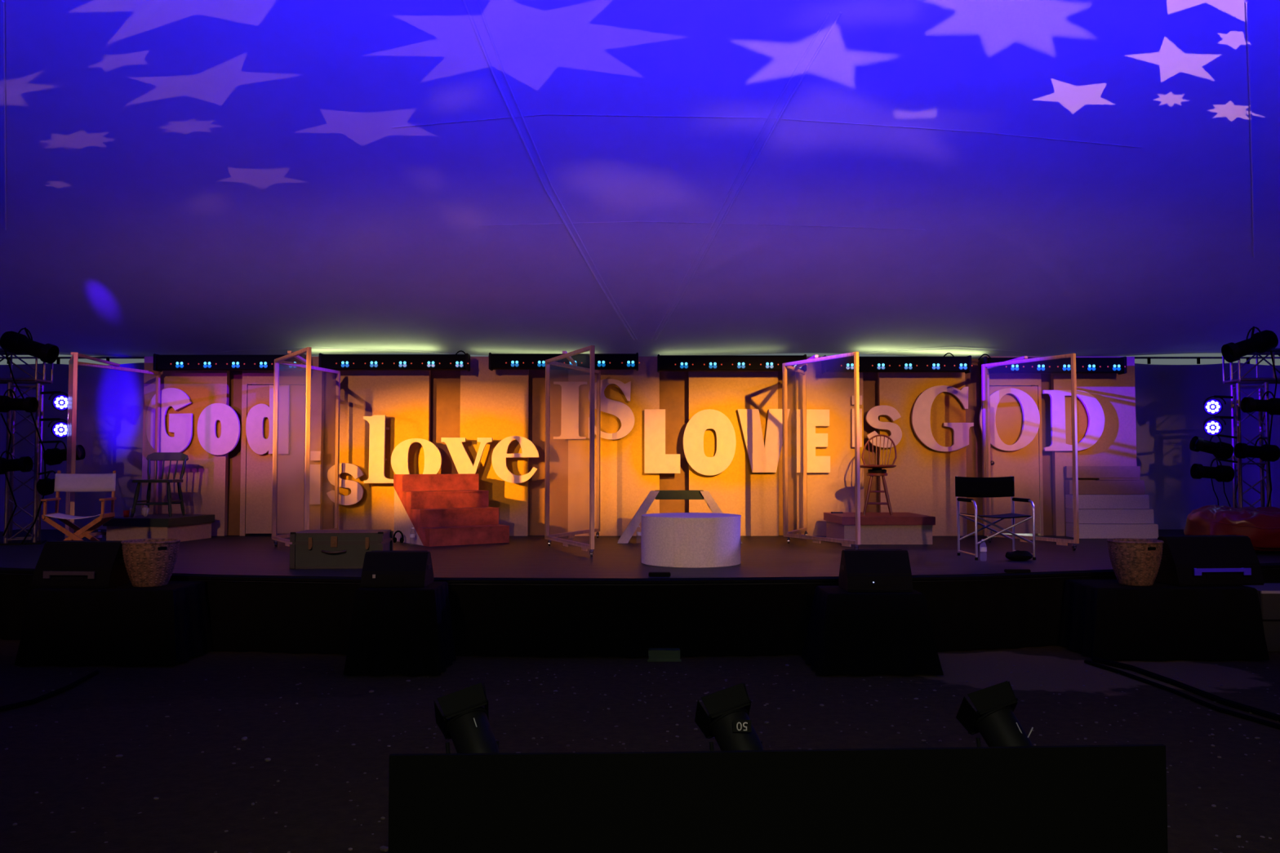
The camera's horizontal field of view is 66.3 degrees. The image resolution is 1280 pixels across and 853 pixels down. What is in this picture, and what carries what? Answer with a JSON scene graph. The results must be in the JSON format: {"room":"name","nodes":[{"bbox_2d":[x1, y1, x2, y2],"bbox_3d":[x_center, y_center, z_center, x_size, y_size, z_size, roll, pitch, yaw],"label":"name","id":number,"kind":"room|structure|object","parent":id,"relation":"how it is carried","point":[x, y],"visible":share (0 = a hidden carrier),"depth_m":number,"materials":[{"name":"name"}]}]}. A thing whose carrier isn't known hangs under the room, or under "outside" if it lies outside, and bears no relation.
{"room":"theater tent","nodes":[
{"label":"theater tent","id":0,"kind":"room"},
{"bbox_2d":[0,0,1279,357],"bbox_3d":[0.000,-3.407,3.957,24.000,3.920,22.000,0,-2,0],"label":"ceiling","id":1,"kind":"structure","parent":0,"point":[646,178],"depth_m":11.08,"materials":[{"name":"white fabric"}]},
{"bbox_2d":[0,638,1279,852],"bbox_3d":[0.000,1.776,3.933,28.000,0.018,26.000,0,-2,0],"label":"floor","id":2,"kind":"structure","parent":0,"point":[313,804],"depth_m":6.13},
{"bbox_2d":[0,670,98,711],"bbox_3d":[-4.171,1.877,6.895,0.160,0.036,1.379,0,-2,3],"label":"cable","id":3,"kind":"object","parent":2,"relation":"on","point":[68,686],"visible":1,"depth_m":6.80,"materials":[{"name":"black plastic"}]},
{"bbox_2d":[14,581,213,666],"bbox_3d":[-4.367,1.641,8.234,1.328,0.610,0.775,0,-2,0],"label":"subwoofer","id":4,"kind":"object","parent":2,"relation":"on","point":[127,624],"visible":0.88,"depth_m":7.91,"materials":[{"name":"black fabric"}]},
{"bbox_2d":[31,540,131,587],"bbox_3d":[-4.666,1.149,8.255,0.668,0.364,0.455,0,-2,4],"label":"stage monitor","id":5,"kind":"object","parent":4,"relation":"on","point":[60,563],"visible":0.84,"depth_m":8.12,"materials":[{"name":"black plastic"}]},
{"bbox_2d":[120,538,180,586],"bbox_3d":[-4.107,1.144,8.221,0.447,0.376,0.447,-1,-3,32],"label":"wicker basket","id":6,"kind":"object","parent":4,"relation":"on","point":[148,562],"visible":1,"depth_m":8.07,"materials":[{"name":"brown wicker"}]},
{"bbox_2d":[433,682,499,753],"bbox_3d":[-0.593,1.324,3.393,0.242,0.861,0.288,0,-2,-8],"label":"lamp","id":7,"kind":"object","parent":2,"relation":"on","point":[468,727],"visible":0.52,"depth_m":3.35,"materials":[{"name":"black metal"}]},
{"bbox_2d":[4,664,1279,852],"bbox_3d":[0.132,1.821,5.233,10.247,0.025,5.415,0,-2,0],"label":"gravel","id":8,"kind":"object","parent":2,"relation":"on","point":[383,848],"visible":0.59,"depth_m":6.00,"materials":[{"name":"gravel"}]},
{"bbox_2d":[647,648,681,662],"bbox_3d":[0.201,1.892,8.117,0.280,0.092,0.100,0,-2,0],"label":"wooden block","id":9,"kind":"object","parent":2,"relation":"on","point":[655,655],"visible":1,"depth_m":8.08,"materials":[{"name":"green paint"}]},
{"bbox_2d":[694,682,763,751],"bbox_3d":[0.319,1.324,3.395,0.242,0.861,0.288,0,-2,-2],"label":"lamp","id":10,"kind":"object","parent":2,"relation":"on","point":[729,722],"visible":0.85,"depth_m":3.36,"materials":[{"name":"black metal"}]},
{"bbox_2d":[387,744,1168,852],"bbox_3d":[0.453,1.389,3.193,2.481,0.715,0.200,0,-2,-3],"label":"board","id":11,"kind":"object","parent":2,"relation":"on","point":[1073,798],"visible":1,"depth_m":3.10,"materials":[{"name":"black wood"}]},
{"bbox_2d":[800,586,943,675],"bbox_3d":[1.837,1.621,7.864,0.990,0.620,0.757,0,-2,0],"label":"subwoofer","id":12,"kind":"object","parent":2,"relation":"on","point":[857,633],"visible":0.88,"depth_m":7.57,"materials":[{"name":"black fabric"}]},
{"bbox_2d":[838,549,913,591],"bbox_3d":[1.889,1.150,7.883,0.518,0.314,0.378,0,-2,0],"label":"stage monitor","id":13,"kind":"object","parent":12,"relation":"on","point":[860,570],"visible":1,"depth_m":7.75,"materials":[{"name":"black plastic"}]},
{"bbox_2d":[955,680,1033,746],"bbox_3d":[1.271,1.333,3.475,0.242,0.851,0.288,0,-2,4],"label":"lamp","id":14,"kind":"object","parent":2,"relation":"on","point":[995,720],"visible":0.52,"depth_m":3.45,"materials":[{"name":"black metal"}]},
{"bbox_2d":[1057,579,1269,660],"bbox_3d":[4.460,1.654,8.434,1.460,0.600,0.754,0,-2,0],"label":"subwoofer","id":15,"kind":"object","parent":2,"relation":"on","point":[1109,620],"visible":0.87,"depth_m":8.11,"materials":[{"name":"black fabric"}]},
{"bbox_2d":[1106,537,1164,586],"bbox_3d":[4.237,1.160,8.381,0.439,0.376,0.439,2,-3,-36],"label":"wicker basket","id":16,"kind":"object","parent":15,"relation":"on","point":[1134,562],"visible":1,"depth_m":8.24,"materials":[{"name":"brown wicker"}]},
{"bbox_2d":[1154,534,1264,586],"bbox_3d":[4.882,1.148,8.475,0.768,0.404,0.475,0,-2,-5],"label":"stage monitor","id":17,"kind":"object","parent":15,"relation":"on","point":[1229,559],"visible":0.87,"depth_m":8.33,"materials":[{"name":"black plastic"}]},
{"bbox_2d":[1084,659,1279,729],"bbox_3d":[3.781,1.880,6.923,0.108,0.032,2.198,0,-2,-8],"label":"cable","id":18,"kind":"object","parent":2,"relation":"on","point":[1254,719],"visible":1,"depth_m":6.75,"materials":[{"name":"black plastic"}]},
{"bbox_2d":[1092,657,1279,721],"bbox_3d":[3.937,1.879,7.045,0.126,0.044,2.104,0,-2,-8],"label":"cable","id":19,"kind":"object","parent":2,"relation":"on","point":[1242,707],"visible":1,"depth_m":6.96,"materials":[{"name":"black plastic"}]},
{"bbox_2d":[1243,582,1279,651],"bbox_3d":[5.843,1.700,8.786,0.910,0.525,0.607,0,-2,0],"label":"flight case","id":20,"kind":"object","parent":2,"relation":"on","point":[1268,593],"visible":0.38,"depth_m":8.49,"materials":[{"name":"black"}]},
{"bbox_3d":[-1.894,1.600,7.824,0.771,0.660,0.677,0,-2,0],"label":"stand","id":21,"kind":"object","parent":2,"relation":"on","visible":0},
{"bbox_2d":[360,551,433,586],"bbox_3d":[-1.937,1.132,7.844,0.508,0.266,0.358,0,-2,0],"label":"stage monitor","id":22,"kind":"object","parent":21,"relation":"on","point":[380,568],"visible":1,"depth_m":7.72,"materials":[{"name":"black plastic"}]},
{"bbox_2d":[0,362,1279,531],"bbox_3d":[0.000,0.618,14.787,24.000,3.170,0.159,0,-2,0],"label":"curtain","id":23,"kind":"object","parent":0,"point":[1170,411],"depth_m":14.80,"materials":[{"name":"fabric"}]},
{"bbox_2d":[0,356,1279,359],"bbox_3d":[0.000,-1.041,14.833,24.000,0.032,0.032,0,-2,0],"label":"trim","id":24,"kind":"structure","parent":23,"relation":"attached to","point":[1,357],"depth_m":14.82,"materials":[{"name":"metal"}]},
{"bbox_2d":[0,529,1279,585],"bbox_3d":[0.000,1.437,11.432,18.600,0.050,6.401,0,-2,0],"label":"deck","id":25,"kind":"object","parent":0,"point":[253,554],"visible":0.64,"depth_m":9.97,"materials":[{"name":"blue paint"}]},
{"bbox_2d":[0,382,46,545],"bbox_3d":[-7.571,0.452,12.042,0.460,1.967,0.460,1,-2,-24],"label":"truss tower","id":26,"kind":"object","parent":25,"relation":"on","point":[8,538],"visible":0.8,"depth_m":11.96,"materials":[{"name":"metal"}]},
{"bbox_2d":[0,450,33,474],"bbox_3d":[-7.474,0.431,11.707,0.485,0.292,0.484,0,-2,0],"label":"spotlight","id":27,"kind":"object","parent":26,"relation":"attached to","point":[24,464],"visible":0.99,"depth_m":11.54,"materials":[{"name":"black metal"}]},
{"bbox_2d":[0,388,38,412],"bbox_3d":[-7.436,-0.303,11.735,0.495,0.281,0.484,0,-2,0],"label":"spotlight","id":28,"kind":"object","parent":26,"relation":"attached to","point":[28,404],"visible":1,"depth_m":11.56,"materials":[{"name":"black metal"}]},
{"bbox_2d":[0,348,53,383],"bbox_3d":[-8.375,-0.744,12.089,2.082,0.408,0.367,0,-2,0],"label":"beam","id":29,"kind":"structure","parent":26,"relation":"on","point":[2,380],"depth_m":12.09,"materials":[{"name":"metal"}]},
{"bbox_2d":[0,327,59,364],"bbox_3d":[-7.316,-0.971,11.755,0.618,0.438,0.476,-1,-3,28],"label":"spotlight","id":30,"kind":"object","parent":29,"relation":"on","point":[13,342],"visible":1,"depth_m":11.67,"materials":[{"name":"black metal"}]},
{"bbox_2d":[39,440,85,465],"bbox_3d":[-7.109,0.322,11.903,0.674,0.304,0.255,0,-2,5],"label":"spotlight","id":31,"kind":"object","parent":26,"relation":"attached to","point":[55,455],"visible":0.85,"depth_m":11.84,"materials":[{"name":"black metal"}]},
{"bbox_2d":[40,470,116,540],"bbox_3d":[-5.909,0.917,10.332,0.590,0.902,0.480,1,-2,-14],"label":"chair","id":32,"kind":"object","parent":25,"relation":"on","point":[63,482],"visible":0.92,"depth_m":10.48,"materials":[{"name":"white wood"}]},
{"bbox_2d":[64,351,160,538],"bbox_3d":[-6.624,0.307,11.993,0.526,2.252,2.350,0,-2,-5],"label":"door frame","id":33,"kind":"structure","parent":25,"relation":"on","point":[73,362],"depth_m":11.73,"materials":[{"name":"brown wood"}]},
{"bbox_2d":[102,514,214,542],"bbox_3d":[-6.133,1.302,12.533,0.880,0.306,1.000,0,-2,8],"label":"platform","id":34,"kind":"object","parent":25,"relation":"on","point":[187,527],"visible":0.85,"depth_m":12.11,"materials":[{"name":"wood"}]},
{"bbox_2d":[130,452,188,517],"bbox_3d":[-6.129,0.737,12.496,0.530,0.818,0.510,0,-2,-3],"label":"spindle chair","id":35,"kind":"object","parent":34,"relation":"on","point":[156,456],"visible":0.99,"depth_m":12.64,"materials":[{"name":"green wood"}]},
{"bbox_2d":[141,356,230,536],"bbox_3d":[-6.188,0.265,13.345,1.130,2.438,0.090,0,-2,0],"label":"wall panel","id":36,"kind":"object","parent":25,"relation":"on","point":[204,486],"visible":0.54,"depth_m":13.29,"materials":[{"name":"white paint"}]},
{"bbox_2d":[145,387,192,452],"bbox_3d":[-6.369,-0.068,13.274,0.621,0.908,0.077,0,-2,0],"label":"cutout letter","id":37,"kind":"object","parent":36,"relation":"attached to","point":[181,424],"visible":0.91,"depth_m":13.24,"materials":[{"name":"white paint"}]},
{"bbox_2d":[196,403,239,455],"bbox_3d":[-5.699,0.037,13.270,0.568,0.704,0.077,0,-2,0],"label":"cutout letter","id":38,"kind":"object","parent":36,"relation":"attached to","point":[228,439],"visible":1,"depth_m":13.23,"materials":[{"name":"white paint"}]},
{"bbox_2d":[152,353,306,372],"bbox_3d":[-5.470,-0.849,13.158,1.979,0.225,0.354,0,-2,0],"label":"light bar","id":39,"kind":"object","parent":36,"relation":"attached to","point":[161,362],"visible":0.84,"depth_m":13.01,"materials":[{"name":"black metal"}]},
{"bbox_2d":[226,370,252,535],"bbox_3d":[-5.519,0.280,13.454,0.351,2.422,0.020,0,-2,0],"label":"board","id":40,"kind":"object","parent":25,"relation":"on","point":[236,376],"visible":0.36,"depth_m":13.43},
{"bbox_2d":[240,356,324,536],"bbox_3d":[-4.873,0.264,13.345,1.086,2.440,0.090,0,-2,0],"label":"wall panel","id":41,"kind":"object","parent":25,"relation":"on","point":[256,469],"visible":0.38,"depth_m":13.29,"materials":[{"name":"white paint"}]},
{"bbox_2d":[245,385,289,454],"bbox_3d":[-5.035,-0.090,13.275,0.581,0.943,0.077,0,-2,0],"label":"cutout letter","id":42,"kind":"object","parent":41,"relation":"attached to","point":[255,416],"visible":0.95,"depth_m":13.24,"materials":[{"name":"white paint"}]},
{"bbox_2d":[309,451,321,504],"bbox_3d":[-4.374,0.692,13.235,0.146,0.719,0.097,0,-2,0],"label":"cutout letter","id":43,"kind":"object","parent":41,"relation":"attached to","point":[315,477],"visible":0.98,"depth_m":13.19,"materials":[{"name":"white paint"}]},
{"bbox_2d":[271,346,340,546],"bbox_3d":[-4.045,0.293,11.649,0.606,2.252,2.737,0,-2,-11],"label":"door frame","id":44,"kind":"structure","parent":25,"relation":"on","point":[295,354],"depth_m":11.55,"materials":[{"name":"brown wood"}]},
{"bbox_2d":[322,371,336,529],"bbox_3d":[-4.215,0.280,13.454,0.373,2.422,0.020,0,-2,0],"label":"board","id":45,"kind":"object","parent":25,"relation":"on","point":[330,379],"visible":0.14,"depth_m":13.45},
{"bbox_2d":[289,529,393,568],"bbox_3d":[-2.821,1.157,9.291,0.850,0.340,0.526,0,-2,-3],"label":"trunk","id":46,"kind":"object","parent":25,"relation":"on","point":[309,548],"visible":0.94,"depth_m":9.08,"materials":[{"name":"green plastic"}]},
{"bbox_2d":[338,370,431,530],"bbox_3d":[-3.485,0.265,13.345,1.231,2.438,0.090,0,-2,0],"label":"wall panel","id":47,"kind":"object","parent":25,"relation":"on","point":[403,397],"visible":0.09,"depth_m":13.31,"materials":[{"name":"white paint"}]},
{"bbox_2d":[326,462,364,505],"bbox_3d":[-3.958,0.777,13.206,0.493,0.566,0.147,0,-2,0],"label":"cutout letter","id":48,"kind":"object","parent":47,"relation":"attached to","point":[356,495],"visible":0.87,"depth_m":13.13,"materials":[{"name":"white paint"}]},
{"bbox_2d":[363,415,393,483],"bbox_3d":[-3.500,0.306,13.200,0.416,0.910,0.197,0,-2,0],"label":"cutout letter","id":49,"kind":"object","parent":47,"relation":"attached to","point":[377,459],"visible":0.97,"depth_m":13.10,"materials":[{"name":"white paint"}]},
{"bbox_2d":[318,350,470,371],"bbox_3d":[-3.267,-0.881,13.159,1.991,0.276,0.354,0,-2,0],"label":"light bar","id":50,"kind":"object","parent":47,"relation":"attached to","point":[455,362],"visible":0.98,"depth_m":13.01,"materials":[{"name":"black metal"}]},
{"bbox_2d":[391,438,442,474],"bbox_3d":[-2.990,0.459,13.189,0.676,0.592,0.207,0,-2,0],"label":"cutout letter","id":51,"kind":"object","parent":47,"relation":"attached to","point":[400,455],"visible":0.71,"depth_m":13.09,"materials":[{"name":"white paint"}]},
{"bbox_2d":[430,370,460,474],"bbox_3d":[-2.658,0.280,13.454,0.568,2.422,0.020,0,-2,0],"label":"board","id":52,"kind":"object","parent":25,"relation":"on","point":[445,385],"visible":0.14,"depth_m":13.46,"materials":[{"name":"wood"}]},
{"bbox_2d":[393,473,509,546],"bbox_3d":[-2.376,1.024,12.298,1.056,0.844,1.132,2,-3,-36],"label":"stair","id":53,"kind":"structure","parent":25,"relation":"on","point":[442,509],"depth_m":12.14,"materials":[{"name":"red paint"}]},
{"bbox_2d":[459,356,528,536],"bbox_3d":[-1.984,0.265,13.345,0.924,2.438,0.090,0,-2,0],"label":"wall panel","id":54,"kind":"object","parent":25,"relation":"on","point":[495,403],"visible":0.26,"depth_m":13.31,"materials":[{"name":"white paint"}]},
{"bbox_2d":[440,437,492,474],"bbox_3d":[-2.317,0.458,13.189,0.682,0.613,0.207,0,-2,0],"label":"cutout letter","id":55,"kind":"object","parent":54,"relation":"attached to","point":[463,464],"visible":0.98,"depth_m":13.09,"materials":[{"name":"white paint"}]},
{"bbox_2d":[491,435,539,483],"bbox_3d":[-1.667,0.446,13.194,0.634,0.632,0.197,0,-2,0],"label":"cutout letter","id":56,"kind":"object","parent":54,"relation":"attached to","point":[499,456],"visible":1,"depth_m":13.10,"materials":[{"name":"white paint"}]},
{"bbox_2d":[528,369,568,535],"bbox_3d":[-1.249,0.280,13.454,0.691,2.422,0.020,0,-2,0],"label":"board","id":57,"kind":"object","parent":25,"relation":"on","point":[558,448],"visible":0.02,"depth_m":13.44,"materials":[{"name":"wood"}]},
{"bbox_2d":[544,345,600,556],"bbox_3d":[-0.802,0.292,11.607,0.657,2.252,2.800,0,-2,0],"label":"door frame","id":58,"kind":"structure","parent":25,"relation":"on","point":[584,547],"depth_m":11.61,"materials":[{"name":"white wood"}]},
{"bbox_2d":[568,356,659,536],"bbox_3d":[-0.356,0.265,13.345,1.238,2.438,0.090,0,-2,0],"label":"wall panel","id":59,"kind":"object","parent":25,"relation":"on","point":[624,486],"visible":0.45,"depth_m":13.29,"materials":[{"name":"white paint"}]},
{"bbox_2d":[488,352,639,370],"bbox_3d":[-1.003,-0.863,13.158,2.010,0.225,0.354,0,-2,0],"label":"light bar","id":60,"kind":"object","parent":59,"relation":"attached to","point":[496,361],"visible":0.88,"depth_m":13.01,"materials":[{"name":"black metal"}]},
{"bbox_2d":[553,382,586,439],"bbox_3d":[-0.942,-0.217,13.270,0.455,0.776,0.097,0,-2,0],"label":"cutout letter","id":61,"kind":"object","parent":59,"relation":"attached to","point":[570,390],"visible":1,"depth_m":13.22,"materials":[{"name":"white paint"}]},
{"bbox_2d":[588,378,635,439],"bbox_3d":[-0.385,-0.232,13.281,0.627,0.823,0.077,0,-2,0],"label":"cutout letter","id":62,"kind":"object","parent":59,"relation":"attached to","point":[620,410],"visible":0.82,"depth_m":13.24,"materials":[{"name":"white paint"}]},
{"bbox_2d":[644,408,679,473],"bbox_3d":[0.301,0.201,13.264,0.485,0.866,0.077,0,-2,0],"label":"cutout letter","id":63,"kind":"object","parent":59,"relation":"attached to","point":[655,459],"visible":1,"depth_m":13.22,"materials":[{"name":"white paint"}]},
{"bbox_2d":[0,562,1279,657],"bbox_3d":[0.084,1.644,9.158,17.441,0.656,1.859,0,-2,-2],"label":"stage skirt","id":64,"kind":"object","parent":25,"relation":"attached to","point":[487,620],"visible":0.48,"depth_m":8.34,"materials":[{"name":"black fabric"}]},
{"bbox_2d":[0,563,1279,584],"bbox_3d":[0.083,1.341,9.145,17.451,0.044,1.864,0,-2,-2],"label":"stage edge","id":65,"kind":"structure","parent":25,"relation":"attached to","point":[179,576],"depth_m":8.35,"materials":[{"name":"black wood"}]},
{"bbox_2d":[659,371,688,513],"bbox_3d":[0.464,0.280,13.454,0.546,2.422,0.020,0,-2,0],"label":"board","id":66,"kind":"object","parent":25,"relation":"on","point":[673,385],"visible":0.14,"depth_m":13.46,"materials":[{"name":"wood"}]},
{"bbox_2d":[617,489,742,543],"bbox_3d":[0.489,1.120,12.215,1.540,0.645,0.322,0,-2,0],"label":"bench","id":67,"kind":"object","parent":25,"relation":"on","point":[713,507],"visible":0.76,"depth_m":12.06,"materials":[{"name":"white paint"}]},
{"bbox_2d":[641,512,741,568],"bbox_3d":[0.504,1.108,9.666,0.984,0.467,0.982,0,-2,0],"label":"plinth","id":68,"kind":"object","parent":25,"relation":"on","point":[668,540],"visible":1,"depth_m":9.25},
{"bbox_2d":[688,371,778,536],"bbox_3d":[1.271,0.265,13.345,1.212,2.438,0.090,0,-2,0],"label":"wall panel","id":69,"kind":"object","parent":25,"relation":"on","point":[754,496],"visible":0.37,"depth_m":13.29,"materials":[{"name":"white paint"}]},
{"bbox_2d":[683,408,736,475],"bbox_3d":[0.939,0.216,13.263,0.714,0.896,0.077,0,-2,0],"label":"cutout letter","id":70,"kind":"object","parent":69,"relation":"attached to","point":[695,428],"visible":1,"depth_m":13.22,"materials":[{"name":"white paint"}]},
{"bbox_2d":[657,354,807,372],"bbox_3d":[1.226,-0.841,13.157,1.986,0.225,0.354,0,-2,0],"label":"light bar","id":71,"kind":"object","parent":69,"relation":"attached to","point":[664,362],"visible":0.84,"depth_m":13.01,"materials":[{"name":"black metal"}]},
{"bbox_2d":[737,408,790,472],"bbox_3d":[1.675,0.193,13.264,0.710,0.859,0.077,0,-2,0],"label":"cutout letter","id":72,"kind":"object","parent":69,"relation":"attached to","point":[762,459],"visible":0.88,"depth_m":13.23,"materials":[{"name":"white paint"}]},
{"bbox_2d":[777,371,795,535],"bbox_3d":[2.002,0.280,13.454,0.396,2.422,0.020,0,-2,0],"label":"board","id":73,"kind":"object","parent":25,"relation":"on","point":[790,375],"visible":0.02,"depth_m":13.44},
{"bbox_2d":[782,351,860,549],"bbox_3d":[2.049,0.305,11.951,0.567,2.252,2.359,0,-2,-5],"label":"door frame","id":74,"kind":"structure","parent":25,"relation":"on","point":[793,534],"depth_m":11.97,"materials":[{"name":"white wood"}]},
{"bbox_2d":[795,356,864,536],"bbox_3d":[2.582,0.265,13.345,0.909,2.438,0.090,0,-2,0],"label":"wall panel","id":75,"kind":"object","parent":25,"relation":"on","point":[833,491],"visible":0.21,"depth_m":13.30,"materials":[{"name":"white paint"}]},
{"bbox_2d":[795,408,830,472],"bbox_3d":[2.340,0.197,13.264,0.455,0.858,0.077,0,-2,0],"label":"cutout letter","id":76,"kind":"object","parent":75,"relation":"attached to","point":[815,418],"visible":0.94,"depth_m":13.23,"materials":[{"name":"white paint"}]},
{"bbox_2d":[862,372,879,512],"bbox_3d":[3.148,0.280,13.454,0.366,2.422,0.020,0,-2,0],"label":"board","id":77,"kind":"object","parent":25,"relation":"on","point":[869,379],"visible":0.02,"depth_m":13.45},
{"bbox_2d":[823,512,935,544],"bbox_3d":[3.001,1.282,12.401,1.130,0.335,1.150,0,-2,0],"label":"platform","id":78,"kind":"object","parent":25,"relation":"on","point":[876,528],"visible":0.92,"depth_m":11.85,"materials":[{"name":"wood"}]},
{"bbox_2d":[859,434,897,515],"bbox_3d":[2.995,0.603,12.355,0.470,1.019,0.511,-1,-2,24],"label":"stool","id":79,"kind":"object","parent":78,"relation":"on","point":[876,470],"visible":0.99,"depth_m":12.25,"materials":[{"name":"brown wood"}]},
{"bbox_2d":[877,372,967,536],"bbox_3d":[3.842,0.265,13.345,1.167,2.438,0.090,0,-2,0],"label":"wall panel","id":80,"kind":"object","parent":25,"relation":"on","point":[922,480],"visible":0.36,"depth_m":13.29,"materials":[{"name":"white paint"}]},
{"bbox_2d":[866,404,902,448],"bbox_3d":[3.295,0.002,13.262,0.479,0.576,0.097,0,-2,0],"label":"cutout letter","id":81,"kind":"object","parent":80,"relation":"attached to","point":[872,416],"visible":0.92,"depth_m":13.21,"materials":[{"name":"white paint"}]},
{"bbox_2d":[821,352,972,373],"bbox_3d":[3.428,-0.852,13.158,1.968,0.276,0.354,0,-2,0],"label":"light bar","id":82,"kind":"object","parent":80,"relation":"attached to","point":[866,364],"visible":0.98,"depth_m":13.00,"materials":[{"name":"black metal"}]},
{"bbox_2d":[911,385,973,451],"bbox_3d":[4.094,-0.107,13.276,0.833,0.896,0.077,0,-2,0],"label":"cutout letter","id":83,"kind":"object","parent":80,"relation":"attached to","point":[921,411],"visible":1,"depth_m":13.24,"materials":[{"name":"white paint"}]},
{"bbox_2d":[964,359,982,535],"bbox_3d":[4.548,0.280,13.454,0.388,2.422,0.020,0,-2,0],"label":"board","id":84,"kind":"object","parent":25,"relation":"on","point":[972,380],"visible":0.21,"depth_m":13.45,"materials":[{"name":"wood"}]},
{"bbox_2d":[955,475,1035,559],"bbox_3d":[3.688,0.940,10.191,0.634,0.845,0.570,0,-2,-2],"label":"chair","id":85,"kind":"object","parent":25,"relation":"on","point":[965,486],"visible":0.95,"depth_m":10.44,"materials":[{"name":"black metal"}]},
{"bbox_2d":[980,356,1043,536],"bbox_3d":[5.065,0.263,13.311,0.791,2.440,0.158,0,-2,0],"label":"wall panel","id":86,"kind":"object","parent":25,"relation":"on","point":[1024,464],"visible":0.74,"depth_m":13.29,"materials":[{"name":"white paint"}]},
{"bbox_2d":[978,387,1039,451],"bbox_3d":[4.999,-0.094,13.275,0.814,0.854,0.077,0,-2,0],"label":"cutout letter","id":87,"kind":"object","parent":86,"relation":"attached to","point":[1031,416],"visible":0.91,"depth_m":13.24,"materials":[{"name":"white paint"}]},
{"bbox_2d":[981,353,1079,551],"bbox_3d":[4.538,0.308,12.030,0.527,2.252,2.201,0,-2,-5],"label":"door frame","id":88,"kind":"structure","parent":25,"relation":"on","point":[984,372],"depth_m":11.55,"materials":[{"name":"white wood"}]},
{"bbox_2d":[1031,373,1053,535],"bbox_3d":[5.545,0.280,13.454,0.314,2.422,0.020,0,-2,0],"label":"board","id":89,"kind":"object","parent":25,"relation":"on","point":[1045,378],"visible":0.21,"depth_m":13.44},
{"bbox_2d":[1050,356,1136,536],"bbox_3d":[6.184,0.265,13.345,1.108,2.438,0.090,0,-2,0],"label":"wall panel","id":90,"kind":"object","parent":25,"relation":"on","point":[1116,446],"visible":0.58,"depth_m":13.31,"materials":[{"name":"white paint"}]},
{"bbox_2d":[977,353,1127,374],"bbox_3d":[5.494,-0.837,13.157,1.929,0.276,0.354,0,-2,0],"label":"light bar","id":91,"kind":"object","parent":90,"relation":"attached to","point":[1083,365],"visible":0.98,"depth_m":13.00,"materials":[{"name":"black metal"}]},
{"bbox_2d":[1042,390,1104,451],"bbox_3d":[5.874,-0.081,13.275,0.817,0.827,0.077,0,-2,0],"label":"cutout letter","id":92,"kind":"object","parent":90,"relation":"attached to","point":[1094,409],"visible":0.97,"depth_m":13.24,"materials":[{"name":"white paint"}]},
{"bbox_2d":[1064,466,1158,538],"bbox_3d":[6.263,1.002,13.033,1.039,0.946,0.410,0,-2,0],"label":"steps","id":93,"kind":"structure","parent":25,"relation":"on","point":[1113,505],"depth_m":13.00,"materials":[{"name":"wood"}]},
{"bbox_2d":[1183,504,1279,552],"bbox_3d":[6.808,1.130,10.856,1.346,0.518,1.000,0,-2,0],"label":"bean bag","id":94,"kind":"object","parent":25,"relation":"on","point":[1261,525],"visible":0.69,"depth_m":10.50,"materials":[{"name":"red plastic"}]},
{"bbox_2d":[1230,382,1271,508],"bbox_3d":[7.511,0.452,12.042,0.460,1.967,0.460,-1,-2,20],"label":"truss tower","id":95,"kind":"object","parent":25,"relation":"on","point":[1236,393],"visible":0.56,"depth_m":11.97,"materials":[{"name":"metal"}]},
{"bbox_2d":[1189,434,1236,459],"bbox_3d":[7.057,0.245,11.905,0.697,0.315,0.255,0,-2,-5],"label":"spotlight","id":96,"kind":"object","parent":95,"relation":"attached to","point":[1220,450],"visible":0.99,"depth_m":11.84,"materials":[{"name":"black metal"}]},
{"bbox_2d":[1190,457,1237,482],"bbox_3d":[7.062,0.529,11.894,0.686,0.294,0.255,0,-2,-5],"label":"spotlight","id":97,"kind":"object","parent":95,"relation":"attached to","point":[1197,471],"visible":1,"depth_m":11.82,"materials":[{"name":"black metal"}]},
{"bbox_2d":[1203,415,1233,435],"bbox_3d":[7.063,-0.005,11.996,0.443,0.249,0.243,2,-3,-41],"label":"lamp","id":98,"kind":"object","parent":95,"relation":"attached to","point":[1211,427],"visible":1,"depth_m":11.86,"materials":[{"name":"black metal"}]},
{"bbox_2d":[1203,395,1233,415],"bbox_3d":[7.066,-0.256,12.005,0.438,0.249,0.242,2,-3,-41],"label":"lamp","id":99,"kind":"object","parent":95,"relation":"attached to","point":[1212,406],"visible":1,"depth_m":11.87,"materials":[{"name":"black metal"}]},
{"bbox_2d":[1222,348,1279,383],"bbox_3d":[8.348,-0.744,12.089,2.135,0.408,0.367,0,-2,0],"label":"beam","id":100,"kind":"structure","parent":95,"relation":"on","point":[1276,351],"depth_m":12.10,"materials":[{"name":"metal"}]},
{"bbox_2d":[1221,326,1278,362],"bbox_3d":[7.314,-0.981,11.848,0.608,0.438,0.516,0,-2,0],"label":"spotlight","id":101,"kind":"object","parent":100,"relation":"attached to","point":[1260,342],"visible":1,"depth_m":11.67,"materials":[{"name":"black metal"}]},
{"bbox_2d":[1234,436,1279,462],"bbox_3d":[7.416,0.267,11.643,0.711,0.303,0.366,1,-3,-25],"label":"spotlight","id":102,"kind":"object","parent":95,"relation":"attached to","point":[1266,452],"visible":1,"depth_m":11.53,"materials":[{"name":"black metal"}]},
{"bbox_2d":[1240,391,1279,414],"bbox_3d":[7.421,-0.277,11.734,0.496,0.290,0.484,0,-2,0],"label":"spotlight","id":103,"kind":"object","parent":95,"relation":"attached to","point":[1249,405],"visible":1,"depth_m":11.56,"materials":[{"name":"black metal"}]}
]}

